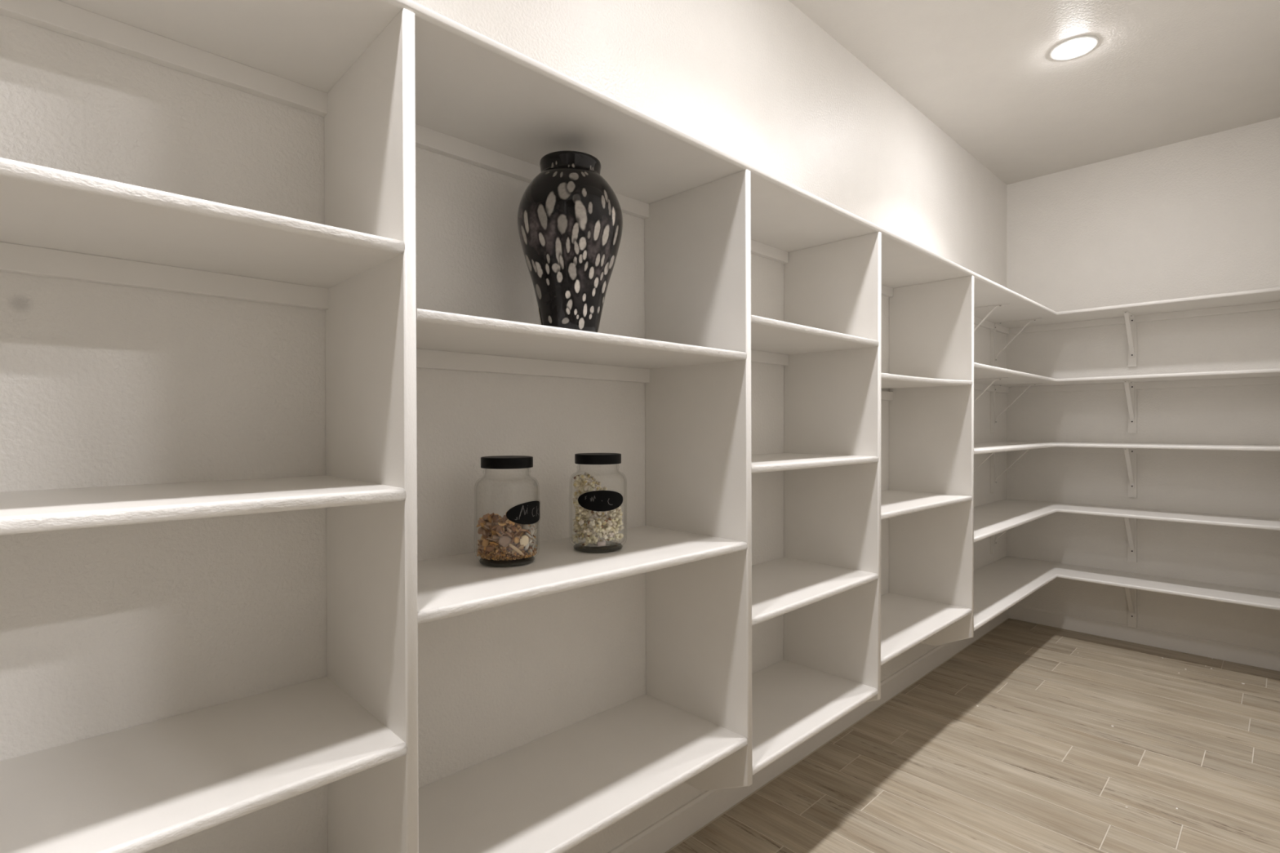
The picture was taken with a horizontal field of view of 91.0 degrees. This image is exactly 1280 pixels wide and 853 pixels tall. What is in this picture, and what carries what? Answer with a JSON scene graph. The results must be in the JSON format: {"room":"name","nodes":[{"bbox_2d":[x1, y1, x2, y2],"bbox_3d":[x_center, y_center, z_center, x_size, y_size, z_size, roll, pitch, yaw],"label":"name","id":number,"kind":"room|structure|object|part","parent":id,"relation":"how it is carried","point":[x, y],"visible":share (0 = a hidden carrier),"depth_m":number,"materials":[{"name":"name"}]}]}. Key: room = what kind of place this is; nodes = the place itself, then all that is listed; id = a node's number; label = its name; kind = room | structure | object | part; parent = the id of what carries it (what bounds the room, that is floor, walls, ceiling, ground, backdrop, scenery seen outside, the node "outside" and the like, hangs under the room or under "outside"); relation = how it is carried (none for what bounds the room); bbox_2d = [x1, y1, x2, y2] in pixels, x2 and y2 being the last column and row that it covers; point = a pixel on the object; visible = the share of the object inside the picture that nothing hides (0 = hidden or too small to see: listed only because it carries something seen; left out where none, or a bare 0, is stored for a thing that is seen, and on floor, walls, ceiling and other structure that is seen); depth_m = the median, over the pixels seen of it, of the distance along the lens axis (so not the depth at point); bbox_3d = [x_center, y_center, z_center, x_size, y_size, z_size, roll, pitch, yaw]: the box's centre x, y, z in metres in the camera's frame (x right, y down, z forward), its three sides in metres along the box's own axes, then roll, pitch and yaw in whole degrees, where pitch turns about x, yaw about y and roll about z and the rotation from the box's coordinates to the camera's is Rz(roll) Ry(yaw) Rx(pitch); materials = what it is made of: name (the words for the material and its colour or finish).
{"room":"food storage area","nodes":[
{"label":"food storage area","id":0,"kind":"room"},
{"bbox_2d":[0,0,1006,852],"bbox_3d":[0.183,-0.143,2.002,6.085,2.773,0.120,0,0,-44],"label":"wall","id":1,"kind":"structure","parent":0,"point":[104,630],"depth_m":1.17,"materials":[{"name":"paint"}]},
{"bbox_2d":[0,0,973,852],"bbox_3d":[0.091,0.162,1.587,3.230,1.553,0.348,0,0,-44],"label":"shelving unit","id":2,"kind":"object","parent":1,"relation":"attached to","point":[703,721],"visible":0.99,"depth_m":1.20,"materials":[{"name":"paint"}]},
{"bbox_3d":[-0.761,-0.264,0.764,0.824,0.019,0.348,0,0,-44],"label":"shelf","id":3,"kind":"part","parent":2,"relation":"part of","materials":[{"name":"paint"}]},
{"bbox_3d":[-0.761,0.101,0.765,0.824,0.019,0.348,0,0,-44],"label":"shelf","id":4,"kind":"part","parent":2,"relation":"part of","materials":[{"name":"paint"}]},
{"bbox_3d":[-0.761,0.477,0.765,0.824,0.019,0.348,0,0,-44],"label":"shelf","id":5,"kind":"part","parent":2,"relation":"part of","materials":[{"name":"paint"}]},
{"bbox_2d":[474,455,540,567],"bbox_3d":[-0.272,0.170,1.290,0.131,0.216,0.133,0,0,-44],"label":"glass jar","id":6,"kind":"object","parent":2,"relation":"on","point":[527,513],"visible":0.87,"depth_m":1.25,"materials":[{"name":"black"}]},
{"bbox_2d":[497,536,511,546],"bbox_3d":[-0.266,0.226,1.234,0.025,0.022,0.006,0,0,-6],"label":"cluster","id":7,"kind":"object","parent":6,"relation":"in","point":[504,541],"visible":1,"depth_m":1.23,"materials":[{"name":"beige food"}]},
{"bbox_2d":[476,511,537,560],"bbox_3d":[-0.273,0.220,1.291,0.122,0.089,0.122,0,0,-44],"label":"dry food","id":8,"kind":"object","parent":6,"relation":"in","point":[493,526],"visible":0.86,"depth_m":1.25,"materials":[{"name":"brown food"}]},
{"bbox_3d":[-0.273,0.073,1.290,0.105,0.022,0.105,0,0,-44],"label":"lid","id":9,"kind":"part","parent":6,"relation":"part of","materials":[{"name":"black plastic"}]},
{"bbox_3d":[-0.273,0.273,1.291,0.111,0.008,0.111,0,0,-44],"label":"glass","id":10,"kind":"part","parent":6,"relation":"part of","materials":[{"name":"clear glass"}]},
{"bbox_2d":[509,543,524,555],"bbox_3d":[-0.244,0.244,1.243,0.031,0.027,0.007,0,0,-28],"label":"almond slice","id":11,"kind":"object","parent":6,"relation":"in","point":[515,548],"visible":1,"depth_m":1.24,"materials":[{"name":"beige food"}]},
{"bbox_2d":[520,535,528,546],"bbox_3d":[-0.230,0.228,1.252,0.022,0.023,0.004,0,0,-44],"label":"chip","id":12,"kind":"object","parent":6,"relation":"in","point":[524,540],"visible":1,"depth_m":1.25,"materials":[{"name":"beige food"}]},
{"bbox_2d":[517,151,622,332],"bbox_3d":[-0.149,-0.372,1.354,0.225,0.388,0.225,0,0,-40],"label":"vase","id":13,"kind":"object","parent":2,"relation":"on","point":[570,218],"visible":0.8,"depth_m":1.28,"materials":[{"name":"black glass"}]},
{"bbox_3d":[-0.158,-0.168,1.347,0.820,0.019,0.348,0,0,-44],"label":"shelf","id":14,"kind":"part","parent":2,"relation":"part of","materials":[{"name":"paint"}]},
{"bbox_3d":[-0.157,0.287,1.348,0.820,0.019,0.348,0,0,-44],"label":"shelf","id":15,"kind":"part","parent":2,"relation":"part of","materials":[{"name":"paint"}]},
{"bbox_3d":[-0.157,0.758,1.348,0.820,0.019,0.348,0,0,-44],"label":"shelf","id":16,"kind":"part","parent":2,"relation":"part of","materials":[{"name":"paint"}]},
{"bbox_2d":[568,453,626,553],"bbox_3d":[-0.095,0.170,1.426,0.133,0.216,0.133,0,0,-44],"label":"glass jar","id":17,"kind":"object","parent":2,"relation":"on","point":[596,500],"visible":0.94,"depth_m":1.38,"materials":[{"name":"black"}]},
{"bbox_3d":[-0.095,0.073,1.428,0.105,0.022,0.105,0,0,-44],"label":"lid","id":18,"kind":"part","parent":17,"relation":"part of","materials":[{"name":"black plastic"}]},
{"bbox_2d":[572,472,624,546],"bbox_3d":[-0.094,0.184,1.428,0.115,0.161,0.117,0,0,23],"label":"popcorn","id":19,"kind":"object","parent":17,"relation":"in","point":[603,526],"visible":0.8,"depth_m":1.40,"materials":[{"name":"beige food"}]},
{"bbox_3d":[-0.095,0.273,1.428,0.111,0.008,0.111,0,0,-44],"label":"glass","id":20,"kind":"part","parent":17,"relation":"part of","materials":[{"name":"clear glass"}]},
{"bbox_2d":[596,541,605,546],"bbox_3d":[-0.084,0.256,1.371,0.019,0.012,0.005,0,0,-8],"label":"packet","id":21,"kind":"object","parent":17,"relation":"in","point":[599,544],"visible":1,"depth_m":1.37,"materials":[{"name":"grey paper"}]},
{"bbox_3d":[0.392,0.104,1.878,0.673,0.019,0.348,0,0,-44],"label":"shelf","id":22,"kind":"part","parent":2,"relation":"part of","materials":[{"name":"paint"}]},
{"bbox_3d":[0.391,-0.262,1.878,0.673,0.019,0.348,0,0,-44],"label":"shelf","id":23,"kind":"part","parent":2,"relation":"part of","materials":[{"name":"paint"}]},
{"bbox_3d":[0.392,0.838,1.879,0.673,0.019,0.348,0,0,-44],"label":"shelf","id":24,"kind":"part","parent":2,"relation":"part of","materials":[{"name":"paint"}]},
{"bbox_3d":[0.392,0.475,1.879,0.673,0.019,0.348,0,0,-44],"label":"shelf","id":25,"kind":"part","parent":2,"relation":"part of","materials":[{"name":"paint"}]},
{"bbox_3d":[0.943,0.754,2.411,0.824,0.021,0.348,0,0,-44],"label":"shelf","id":26,"kind":"part","parent":2,"relation":"part of","materials":[{"name":"paint"}]},
{"bbox_3d":[0.942,0.291,2.410,0.824,0.025,0.348,0,0,-44],"label":"shelf","id":27,"kind":"part","parent":2,"relation":"part of","materials":[{"name":"paint"}]},
{"bbox_3d":[0.942,-0.171,2.410,0.824,0.034,0.348,0,0,-44],"label":"shelf","id":28,"kind":"part","parent":2,"relation":"part of","materials":[{"name":"paint"}]},
{"bbox_2d":[57,0,1279,366],"bbox_3d":[1.029,-0.484,1.811,4.892,0.302,1.329,0,0,-44],"label":"corner shelf","id":29,"kind":"object","parent":1,"relation":"attached to","point":[471,86],"visible":0.78,"depth_m":1.26,"materials":[{"name":"paint"}]},
{"bbox_2d":[607,608,1008,852],"bbox_3d":[0.230,1.169,1.955,5.845,0.090,0.014,0,0,-44],"label":"baseboard","id":30,"kind":"structure","parent":1,"relation":"attached to","point":[670,830],"depth_m":2.14,"materials":[{"name":"paint"}]},
{"bbox_2d":[973,362,1279,432],"bbox_3d":[2.191,-0.114,2.934,1.661,0.302,1.329,0,0,-44],"label":"corner shelf","id":31,"kind":"object","parent":1,"relation":"attached to","point":[993,380],"visible":0.82,"depth_m":3.39,"materials":[{"name":"paint"}]},
{"bbox_2d":[973,498,1279,562],"bbox_3d":[2.191,0.610,2.935,1.661,0.302,1.329,0,0,-44],"label":"corner shelf","id":32,"kind":"object","parent":1,"relation":"attached to","point":[990,519],"visible":0.84,"depth_m":3.30,"materials":[{"name":"paint"}]},
{"bbox_2d":[973,441,1279,497],"bbox_3d":[2.191,0.247,2.934,1.661,0.302,1.329,0,0,-44],"label":"corner shelf","id":33,"kind":"object","parent":1,"relation":"attached to","point":[1131,451],"visible":0.84,"depth_m":3.36,"materials":[{"name":"paint"}]},
{"bbox_2d":[973,555,1279,631],"bbox_3d":[2.192,0.974,2.935,1.661,0.302,1.329,0,0,-44],"label":"corner shelf","id":34,"kind":"object","parent":1,"relation":"attached to","point":[1003,583],"visible":0.77,"depth_m":3.28,"materials":[{"name":"paint"}]},
{"bbox_2d":[664,617,1279,852],"bbox_3d":[2.086,1.229,0.142,5.995,0.030,5.200,0,0,-44],"label":"floor","id":35,"kind":"structure","parent":0,"point":[1011,744],"depth_m":2.24,"materials":[{"name":"beige wood"}]},
{"bbox_2d":[788,0,1279,184],"bbox_3d":[0.685,-1.579,1.479,6.085,0.100,1.570,0,0,-44],"label":"ceiling","id":36,"kind":"structure","parent":0,"point":[1158,73],"depth_m":2.70,"materials":[{"name":"paint"}]},
{"bbox_2d":[1048,35,1098,60],"bbox_3d":[1.754,-1.523,2.543,0.166,0.016,0.166,0,0,-44],"label":"recessed light","id":37,"kind":"object","parent":36,"relation":"in","point":[1064,51],"visible":1,"depth_m":2.53,"materials":[{"name":"white"}]},
{"bbox_2d":[1006,116,1279,652],"bbox_3d":[2.873,-0.146,3.510,0.120,2.773,1.450,0,0,-44],"label":"wall","id":38,"kind":"structure","parent":0,"point":[1198,216],"depth_m":3.46,"materials":[{"name":"paint"}]},
{"bbox_2d":[1008,604,1279,671],"bbox_3d":[2.789,1.165,3.503,0.014,0.090,1.316,0,0,-44],"label":"baseboard","id":39,"kind":"structure","parent":38,"relation":"attached to","point":[1264,659],"depth_m":3.46,"materials":[{"name":"paint"}]}
]}

